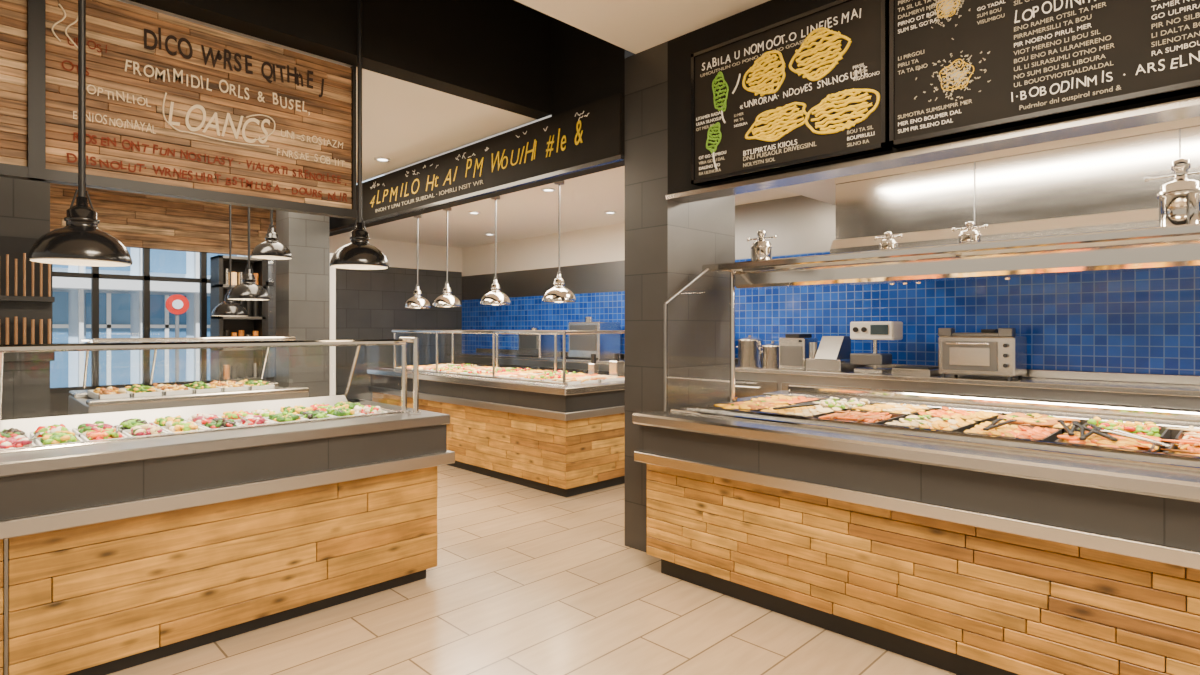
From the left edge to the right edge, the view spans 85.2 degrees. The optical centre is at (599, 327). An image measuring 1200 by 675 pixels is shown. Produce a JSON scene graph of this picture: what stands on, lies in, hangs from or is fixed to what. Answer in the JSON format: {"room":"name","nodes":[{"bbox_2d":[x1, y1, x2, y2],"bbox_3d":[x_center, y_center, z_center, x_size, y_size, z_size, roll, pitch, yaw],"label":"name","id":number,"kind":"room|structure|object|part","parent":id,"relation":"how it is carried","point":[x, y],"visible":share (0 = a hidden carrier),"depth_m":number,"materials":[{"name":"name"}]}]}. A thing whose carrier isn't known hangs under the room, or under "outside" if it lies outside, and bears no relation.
{"room":"eatery","nodes":[
{"label":"eatery","id":0,"kind":"room"},
{"bbox_2d":[0,177,49,419],"bbox_3d":[-4.172,-0.075,3.429,1.950,3.150,0.150,0,0,-45],"label":"wall","id":1,"kind":"structure","parent":0,"point":[24,204],"depth_m":3.98,"materials":[{"name":"tile"}]},
{"bbox_2d":[0,236,54,361],"bbox_3d":[-3.534,-0.175,3.859,0.460,0.750,0.135,0,0,-45],"label":"wall shelf","id":2,"kind":"object","parent":1,"relation":"attached to","point":[27,299],"visible":0.73,"depth_m":3.95,"materials":[{"name":"brown wood"}]},
{"bbox_2d":[50,381,275,415],"bbox_3d":[-5.551,1.100,7.248,4.400,0.800,0.100,0,0,-45],"label":"wall window","id":3,"kind":"structure","parent":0,"point":[58,403],"depth_m":6.96,"materials":[{"name":"tile"}]},
{"bbox_2d":[50,183,275,393],"bbox_3d":[-5.657,-0.474,7.112,4.058,2.348,0.122,0,0,-45],"label":"window","id":4,"kind":"structure","parent":3,"relation":"attached to","point":[94,275],"depth_m":7.56,"materials":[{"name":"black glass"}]},
{"bbox_3d":[-5.656,-1.285,7.113,4.056,0.726,0.122,0,0,-45],"label":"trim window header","id":5,"kind":"part","parent":4,"relation":"part of","materials":[{"name":"brown wood"}]},
{"bbox_2d":[276,210,328,396],"bbox_3d":[-3.366,-0.075,7.382,0.440,3.150,0.400,0,0,-45],"label":"pier","id":6,"kind":"object","parent":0,"point":[302,281],"visible":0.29,"depth_m":7.23,"materials":[{"name":"grey tile"}]},
{"bbox_2d":[329,253,335,395],"bbox_3d":[-3.184,0.325,7.564,0.065,2.350,0.400,0,0,-45],"label":"trim","id":7,"kind":"structure","parent":6,"relation":"attached to","point":[332,271],"depth_m":7.42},
{"bbox_2d":[117,0,536,183],"bbox_3d":[-4.879,-1.700,4.384,7.300,0.100,5.100,0,0,-45],"label":"ceiling","id":8,"kind":"structure","parent":0,"point":[406,123],"depth_m":5.18,"materials":[{"name":"beige paint"}]},
{"bbox_2d":[0,0,356,219],"bbox_3d":[-2.323,-1.165,3.334,2.230,0.950,0.080,0,0,-45],"label":"wooden sign","id":9,"kind":"object","parent":8,"relation":"hanging from","point":[176,107],"visible":0.98,"depth_m":3.40,"materials":[{"name":"brown wood"}]},
{"bbox_2d":[211,205,248,315],"bbox_3d":[-3.889,-0.888,6.859,0.344,1.524,0.344,0,0,-45],"label":"pendant lamp","id":10,"kind":"object","parent":8,"relation":"hanging from","point":[229,307],"visible":0.82,"depth_m":6.79,"materials":[{"name":"black metal"}]},
{"bbox_3d":[-3.889,-0.975,6.859,0.098,1.351,0.098,0,0,11],"label":"rod","id":11,"kind":"part","parent":10,"relation":"part of","materials":[{"name":"black metal"}]},
{"bbox_3d":[-3.889,-0.263,6.859,0.344,0.274,0.344,0,0,-45],"label":"lamp shade","id":12,"kind":"part","parent":10,"relation":"part of","materials":[{"name":"metal"}]},
{"bbox_2d":[227,207,269,299],"bbox_3d":[-3.168,-0.953,5.883,0.344,1.394,0.344,0,0,-45],"label":"pendant lamp","id":13,"kind":"object","parent":8,"relation":"hanging from","point":[248,290],"visible":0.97,"depth_m":5.82,"materials":[{"name":"black metal"}]},
{"bbox_3d":[-3.168,-0.393,5.883,0.344,0.274,0.344,0,0,-45],"label":"lamp shade","id":14,"kind":"part","parent":13,"relation":"part of","materials":[{"name":"black metal"}]},
{"bbox_3d":[-3.168,-1.040,5.883,0.098,1.221,0.098,0,0,-11],"label":"rod","id":15,"kind":"part","parent":13,"relation":"part of","materials":[{"name":"silver metal"}]},
{"bbox_2d":[251,209,292,259],"bbox_3d":[-2.652,-1.109,5.268,0.304,1.083,0.304,0,0,-45],"label":"pendant lamp","id":16,"kind":"object","parent":8,"relation":"hanging from","point":[271,248],"visible":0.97,"depth_m":5.22,"materials":[{"name":"silver metal"}]},
{"bbox_3d":[-2.652,-1.185,5.268,0.100,0.931,0.100,0,0,-45],"label":"rod","id":17,"kind":"part","parent":16,"relation":"part of","materials":[{"name":"silver metal"}]},
{"bbox_3d":[-2.652,-0.688,5.268,0.304,0.241,0.304,0,0,-45],"label":"lamp shade","id":18,"kind":"part","parent":16,"relation":"part of","materials":[{"name":"metal"}]},
{"bbox_2d":[374,157,390,161],"bbox_3d":[-2.121,-1.644,6.364,0.156,0.012,0.156,0,0,-45],"label":"recessed light","id":19,"kind":"object","parent":8,"relation":"in","point":[382,159],"visible":1,"depth_m":6.36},
{"bbox_2d":[129,0,551,119],"bbox_3d":[-3.016,-2.025,2.521,7.300,0.750,0.170,0,0,-45],"label":"bulkhead","id":20,"kind":"object","parent":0,"point":[495,53],"visible":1,"depth_m":4.29,"materials":[{"name":"black paint"}]},
{"bbox_2d":[268,235,461,400],"bbox_3d":[-3.719,0.035,10.479,3.440,2.930,0.120,0,0,-45],"label":"wall","id":21,"kind":"structure","parent":0,"point":[370,304],"depth_m":10.68,"materials":[{"name":"grey tile"}]},
{"bbox_2d":[329,92,624,236],"bbox_3d":[-2.220,-1.395,6.944,0.159,0.470,6.840,0,0,-45],"label":"hanging sign","id":22,"kind":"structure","parent":0,"point":[589,138],"depth_m":5.43,"materials":[{"name":"black metal"}]},
{"bbox_2d":[107,464,956,674],"bbox_3d":[-0.707,1.550,2.828,11.000,0.100,13.000,0,0,-45],"label":"floor","id":23,"kind":"structure","parent":0,"point":[524,580],"depth_m":3.30,"materials":[{"name":"tile"}]},
{"bbox_2d":[68,337,308,414],"bbox_3d":[-3.546,0.789,5.668,1.560,1.422,1.130,0,0,-45],"label":"salad bar","id":24,"kind":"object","parent":23,"relation":"on","point":[135,397],"depth_m":5.30,"materials":[{"name":"silver metal"}]},
{"bbox_3d":[-3.563,0.292,5.670,1.460,0.427,0.860,0,0,-45],"label":"guard frame","id":25,"kind":"part","parent":24,"relation":"part of","materials":[{"name":"clear glass"}]},
{"bbox_2d":[0,337,454,674],"bbox_3d":[-2.531,0.777,3.125,3.440,1.446,1.280,0,0,-45],"label":"serving counter","id":26,"kind":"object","parent":23,"relation":"on","point":[128,539],"depth_m":3.06,"materials":[{"name":"wood"}]},
{"bbox_3d":[-2.609,0.287,3.147,3.160,0.426,0.820,0,0,-45],"label":"guard glass","id":27,"kind":"part","parent":26,"relation":"part of","materials":[{"name":"clear glass"}]},
{"bbox_3d":[-2.597,0.286,3.149,3.180,0.437,0.851,0,0,-45],"label":"guard frame","id":28,"kind":"part","parent":26,"relation":"part of","materials":[{"name":"silver metal"}]},
{"bbox_2d":[0,395,449,476],"bbox_3d":[-2.537,0.550,3.113,3.415,0.180,1.250,0,0,-45],"label":"countertop","id":29,"kind":"structure","parent":26,"relation":"on","point":[22,461],"depth_m":3.25,"materials":[{"name":"silver metal"}]},
{"bbox_2d":[210,255,265,381],"bbox_3d":[-4.122,0.350,7.432,0.480,2.300,0.340,0,0,-45],"label":"shelf","id":30,"kind":"object","parent":23,"relation":"on","point":[226,364],"visible":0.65,"depth_m":7.41,"materials":[{"name":"black metal"}]},
{"bbox_2d":[367,330,624,497],"bbox_3d":[-1.121,0.760,7.407,1.410,1.480,3.740,0,0,-45],"label":"serving counter","id":31,"kind":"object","parent":23,"relation":"on","point":[561,433],"depth_m":6.20,"materials":[{"name":"wood"}]},
{"bbox_2d":[367,365,624,395],"bbox_3d":[-1.121,0.580,7.407,1.410,0.160,3.740,0,0,-45],"label":"countertop","id":32,"kind":"structure","parent":31,"relation":"on","point":[547,387],"depth_m":6.28,"materials":[{"name":"silver metal"}]},
{"bbox_3d":[-1.165,0.270,7.356,0.876,0.500,3.250,0,0,-45],"label":"guard frame","id":33,"kind":"part","parent":31,"relation":"part of","materials":[{"name":"silver metal"}]},
{"bbox_2d":[447,352,1199,411],"bbox_3d":[1.899,0.960,6.848,0.610,1.080,12.000,0,0,-45],"label":"countertop","id":34,"kind":"structure","parent":23,"relation":"on","point":[749,381],"depth_m":5.48,"materials":[{"name":"silver metal"}]},
{"bbox_2d":[516,328,560,356],"bbox_3d":[-0.919,0.209,9.617,0.500,0.419,0.500,0,0,-45],"label":"coffee machine","id":35,"kind":"object","parent":34,"relation":"on","point":[530,345],"visible":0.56,"depth_m":9.45,"materials":[{"name":"silver metal"}]},
{"bbox_2d":[566,317,619,359],"bbox_3d":[-0.106,0.135,8.803,0.500,0.569,0.600,0,0,-45],"label":"coffee machine","id":36,"kind":"object","parent":34,"relation":"on","point":[581,346],"visible":0.94,"depth_m":8.63,"materials":[{"name":"silver metal"}]},
{"bbox_2d":[736,335,778,367],"bbox_3d":[1.732,0.248,7.036,0.276,0.342,0.600,0,0,-45],"label":"stock pot","id":37,"kind":"object","parent":34,"relation":"on","point":[751,351],"visible":0.88,"depth_m":7.00,"materials":[{"name":"silver metal"}]},
{"bbox_2d":[779,334,853,371],"bbox_3d":[2.157,0.239,6.527,0.320,0.359,0.660,0,0,-45],"label":"cash register","id":38,"kind":"object","parent":34,"relation":"on","point":[796,351],"visible":0.98,"depth_m":6.42,"materials":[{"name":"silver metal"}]},
{"bbox_2d":[850,321,902,373],"bbox_3d":[2.581,0.179,6.117,0.300,0.479,0.400,0,0,-45],"label":"scale","id":39,"kind":"object","parent":34,"relation":"on","point":[882,330],"visible":1,"depth_m":6.04,"materials":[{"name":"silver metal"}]},
{"bbox_2d":[892,365,941,376],"bbox_3d":[2.850,0.382,5.848,0.360,0.074,0.320,0,0,-45],"label":"tray","id":40,"kind":"object","parent":34,"relation":"on","point":[908,370],"visible":0.82,"depth_m":5.72,"materials":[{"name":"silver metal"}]},
{"bbox_2d":[938,328,1026,380],"bbox_3d":[3.211,0.209,5.495,0.448,0.419,0.570,0,0,-45],"label":"toaster oven","id":41,"kind":"object","parent":34,"relation":"on","point":[990,352],"visible":1,"depth_m":5.34,"materials":[{"name":"silver metal"}]},
{"bbox_2d":[632,158,1199,674],"bbox_3d":[2.352,0.361,3.078,1.820,2.277,4.303,0,0,-45],"label":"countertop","id":42,"kind":"structure","parent":23,"relation":"on","point":[959,535],"depth_m":2.96,"materials":[{"name":"wood"}]},
{"bbox_2d":[747,230,775,260],"bbox_3d":[1.117,-0.547,4.511,0.177,0.260,0.155,0,0,4],"label":"heat lamp","id":43,"kind":"object","parent":42,"relation":"on","point":[761,249],"depth_m":4.46,"materials":[{"name":"silver metal"}]},
{"bbox_2d":[875,232,901,249],"bbox_3d":[1.726,-0.497,3.902,0.133,0.160,0.109,0,0,7],"label":"heat lamp","id":44,"kind":"object","parent":42,"relation":"on","point":[888,243],"depth_m":3.88,"materials":[{"name":"silver metal"}]},
{"bbox_2d":[632,385,1199,501],"bbox_3d":[2.339,0.575,3.092,1.820,0.250,4.265,0,0,-45],"label":"countertop","id":45,"kind":"structure","parent":42,"relation":"on","point":[1171,476],"depth_m":3.09,"materials":[{"name":"silver metal"}]},
{"bbox_3d":[2.220,0.048,3.011,1.134,0.945,4.120,0,0,-45],"label":"guard frame","id":46,"kind":"part","parent":42,"relation":"part of","materials":[{"name":"silver metal"}]},
{"bbox_2d":[952,222,987,243],"bbox_3d":[2.036,-0.502,3.592,0.120,0.170,0.144,0,0,-7],"label":"heat lamp","id":47,"kind":"object","parent":42,"relation":"on","point":[969,235],"depth_m":3.57,"materials":[{"name":"silver metal"}]},
{"bbox_2d":[1144,158,1199,226],"bbox_3d":[2.651,-0.597,2.977,0.200,0.360,0.179,0,0,3],"label":"heat lamp","id":48,"kind":"object","parent":42,"relation":"on","point":[1179,199],"depth_m":2.94,"materials":[{"name":"silver metal"}]},
{"bbox_2d":[513,0,551,17],"bbox_3d":[-2.613,-2.230,2.118,7.300,0.540,0.970,0,0,-45],"label":"ceiling recess","id":49,"kind":"structure","parent":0,"point":[513,0],"depth_m":4.90,"materials":[{"name":"paint"}]},
{"bbox_2d":[338,166,799,247],"bbox_3d":[-1.124,-1.490,8.210,3.180,0.120,7.200,0,0,-45],"label":"ceiling","id":50,"kind":"structure","parent":0,"point":[584,200],"depth_m":8.21,"materials":[{"name":"white paint"}]},
{"bbox_2d":[404,215,430,307],"bbox_3d":[-2.305,-0.843,8.245,0.334,1.173,0.334,0,0,-45],"label":"pendant lamp","id":51,"kind":"object","parent":50,"relation":"hanging from","point":[417,301],"visible":0.97,"depth_m":8.19,"materials":[{"name":"silver metal"}]},
{"bbox_3d":[-2.305,-0.389,8.245,0.334,0.266,0.334,0,0,-45],"label":"lamp shade","id":52,"kind":"part","parent":51,"relation":"part of","materials":[{"name":"silver metal"}]},
{"bbox_3d":[-2.305,-0.927,8.245,0.104,1.006,0.100,0,0,-45],"label":"rod","id":53,"kind":"part","parent":51,"relation":"part of","materials":[{"name":"silver metal"}]},
{"bbox_2d":[433,208,461,306],"bbox_3d":[-1.817,-0.843,7.757,0.334,1.173,0.334,0,0,-45],"label":"pendant lamp","id":54,"kind":"object","parent":50,"relation":"hanging from","point":[447,299],"visible":0.98,"depth_m":7.71,"materials":[{"name":"silver metal"}]},
{"bbox_3d":[-1.817,-0.389,7.757,0.334,0.266,0.334,0,0,-45],"label":"lamp shade","id":55,"kind":"part","parent":54,"relation":"part of","materials":[{"name":"silver metal"}]},
{"bbox_3d":[-1.817,-0.927,7.757,0.104,1.006,0.100,0,0,-45],"label":"rod","id":56,"kind":"part","parent":54,"relation":"part of","materials":[{"name":"silver metal"}]},
{"bbox_2d":[468,211,480,213],"bbox_3d":[-1.556,-1.424,8.061,0.156,0.012,0.156,0,0,-45],"label":"recessed light","id":57,"kind":"object","parent":50,"relation":"in","point":[469,212],"visible":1,"depth_m":8.01,"materials":[{"name":"white"}]},
{"bbox_2d":[480,196,510,304],"bbox_3d":[-1.131,-0.843,7.071,0.334,1.173,0.334,0,0,-45],"label":"pendant lamp","id":58,"kind":"object","parent":50,"relation":"hanging from","point":[495,296],"visible":0.95,"depth_m":7.02,"materials":[{"name":"silver metal"}]},
{"bbox_3d":[-1.131,-0.389,7.071,0.334,0.266,0.334,0,0,-45],"label":"lamp shade","id":59,"kind":"part","parent":58,"relation":"part of","materials":[{"name":"silver metal"}]},
{"bbox_3d":[-1.131,-0.927,7.071,0.104,1.006,0.100,0,0,-45],"label":"rod","id":60,"kind":"part","parent":58,"relation":"part of","materials":[{"name":"silver metal"}]},
{"bbox_2d":[541,188,555,191],"bbox_3d":[-0.530,-1.424,6.725,0.156,0.012,0.156,0,0,-45],"label":"recessed light","id":61,"kind":"object","parent":50,"relation":"in","point":[542,189],"visible":1,"depth_m":6.70,"materials":[{"name":"white"}]},
{"bbox_2d":[542,180,575,301],"bbox_3d":[-0.396,-0.843,6.336,0.334,1.173,0.334,0,0,-45],"label":"pendant lamp","id":62,"kind":"object","parent":50,"relation":"hanging from","point":[558,293],"visible":1,"depth_m":6.29,"materials":[{"name":"silver metal"}]},
{"bbox_3d":[-0.396,-0.389,6.336,0.334,0.266,0.334,0,0,-45],"label":"lamp shade","id":63,"kind":"part","parent":62,"relation":"part of","materials":[{"name":"silver metal"}]},
{"bbox_3d":[-0.396,-0.927,6.336,0.104,1.006,0.100,0,0,-45],"label":"rod","id":64,"kind":"part","parent":62,"relation":"part of","materials":[{"name":"silver metal"}]},
{"bbox_2d":[604,211,616,213],"bbox_3d":[0.127,-1.424,8.047,0.156,0.012,0.156,0,0,-45],"label":"recessed light","id":65,"kind":"object","parent":50,"relation":"in","point":[605,212],"visible":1,"depth_m":8.02,"materials":[{"name":"white"}]},
{"bbox_2d":[552,17,633,115],"bbox_3d":[-0.060,-2.015,4.812,0.120,0.770,0.770,0,0,-45],"label":"wall","id":66,"kind":"structure","parent":0,"point":[587,68],"depth_m":4.81,"materials":[{"name":"black paint"}]},
{"bbox_2d":[515,0,769,53],"bbox_3d":[0.120,-1.910,-0.615,7.300,0.100,6.960,0,0,-45],"label":"ceiling","id":67,"kind":"structure","parent":0,"point":[634,26],"depth_m":3.87,"materials":[{"name":"beige paint"}]},
{"bbox_2d":[27,0,132,266],"bbox_3d":[-2.160,-1.336,2.719,0.344,2.128,0.344,0,0,-45],"label":"pendant lamp","id":68,"kind":"object","parent":67,"relation":"hanging from","point":[80,242],"visible":1,"depth_m":2.69,"materials":[{"name":"black metal"}]},
{"bbox_3d":[-2.160,-0.408,2.719,0.344,0.274,0.344,0,0,-45],"label":"lamp shade","id":69,"kind":"part","parent":68,"relation":"part of","materials":[{"name":"metal"}]},
{"bbox_3d":[-2.160,-1.422,2.719,0.098,1.956,0.098,0,0,11],"label":"rod","id":70,"kind":"part","parent":68,"relation":"part of","materials":[{"name":"black metal"}]},
{"bbox_2d":[329,0,388,269],"bbox_3d":[-1.432,-1.381,3.886,0.334,2.038,0.334,0,0,-45],"label":"pendant lamp","id":71,"kind":"object","parent":67,"relation":"hanging from","point":[359,254],"visible":1,"depth_m":3.87,"materials":[{"name":"black metal"}]},
{"bbox_3d":[-1.432,-0.494,3.886,0.334,0.266,0.334,0,0,-45],"label":"lamp shade","id":72,"kind":"part","parent":71,"relation":"part of","materials":[{"name":"metal"}]},
{"bbox_3d":[-1.432,-1.464,3.886,0.104,1.871,0.100,0,0,-45],"label":"rod","id":73,"kind":"part","parent":71,"relation":"part of","materials":[{"name":"black metal"}]},
{"bbox_2d":[625,41,734,552],"bbox_3d":[0.580,-0.180,4.639,0.780,3.360,0.380,0,0,-45],"label":"column","id":74,"kind":"structure","parent":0,"point":[668,243],"depth_m":4.39,"materials":[{"name":"tile"}]},
{"bbox_2d":[666,97,1199,203],"bbox_3d":[2.853,-0.844,1.920,0.190,0.028,6.680,0,0,-45],"label":"trim","id":75,"kind":"structure","parent":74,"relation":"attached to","point":[1185,108],"depth_m":3.00,"materials":[{"name":"silver metal"}]},
{"bbox_2d":[462,195,1199,384],"bbox_3d":[2.510,0.035,6.753,0.100,2.930,14.000,0,0,-45],"label":"wall","id":76,"kind":"structure","parent":0,"point":[1144,322],"depth_m":6.53,"materials":[{"name":"tile"}]},
{"bbox_2d":[476,348,1199,384],"bbox_3d":[2.109,0.384,7.058,0.034,0.068,12.000,0,0,-45],"label":"trim","id":77,"kind":"structure","parent":76,"relation":"attached to","point":[1033,373],"depth_m":5.20,"materials":[{"name":"silver metal"}]},
{"bbox_2d":[668,0,1199,194],"bbox_3d":[2.853,-1.360,1.920,0.150,1.000,6.680,0,0,-45],"label":"bulkhead","id":78,"kind":"object","parent":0,"point":[680,49],"visible":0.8,"depth_m":3.99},
{"bbox_2d":[691,0,891,185],"bbox_3d":[0.999,-1.275,3.597,0.090,0.790,1.165,0,0,-45],"label":"menu board","id":79,"kind":"object","parent":78,"relation":"attached to","point":[811,87],"visible":1,"depth_m":3.51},
{"bbox_2d":[889,0,1199,148],"bbox_3d":[1.879,-1.275,2.717,0.090,0.790,1.285,0,0,-45],"label":"menu board","id":80,"kind":"object","parent":78,"relation":"attached to","point":[958,68],"visible":1,"depth_m":2.76,"materials":[{"name":"black metal"}]},
{"bbox_2d":[778,124,1151,204],"bbox_3d":[3.910,-1.310,3.203,3.140,0.120,7.000,0,0,-45],"label":"ceiling","id":81,"kind":"structure","parent":0,"point":[822,190],"depth_m":5.88,"materials":[{"name":"white paint"}]},
{"bbox_2d":[830,116,1199,253],"bbox_3d":[4.370,-0.925,3.847,1.340,0.630,5.660,0,0,-45],"label":"exhaust hood","id":82,"kind":"object","parent":81,"relation":"attached to","point":[1094,182],"visible":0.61,"depth_m":4.45,"materials":[{"name":"silver metal"}]},
{"label":"outside","id":83,"kind":"structure","parent":0,"visible":0},
{"bbox_3d":[-6.753,1.570,10.996,18.000,0.100,6.900,0,0,-45],"label":"pavement","id":84,"kind":"object","parent":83,"visible":0},
{"bbox_2d":[165,294,188,337],"bbox_3d":[-7.177,-0.203,11.051,0.334,0.728,0.079,0,0,-45],"label":"street sign","id":85,"kind":"object","parent":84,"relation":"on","point":[177,304],"depth_m":11.04,"materials":[{"name":"red metal"}]},
{"bbox_2d":[175,349,178,381],"bbox_3d":[-7.179,0.634,11.050,0.043,0.543,0.079,0,0,-45],"label":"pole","id":86,"kind":"object","parent":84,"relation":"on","point":[176,350],"depth_m":11.04,"materials":[{"name":"grey metal"}]},
{"bbox_2d":[50,174,383,387],"bbox_3d":[-7.354,-0.990,12.304,13.000,5.020,0.800,0,0,-45],"label":"window","id":87,"kind":"structure","parent":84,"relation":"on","point":[120,301],"depth_m":11.41,"materials":[{"name":"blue glass"}]}
]}

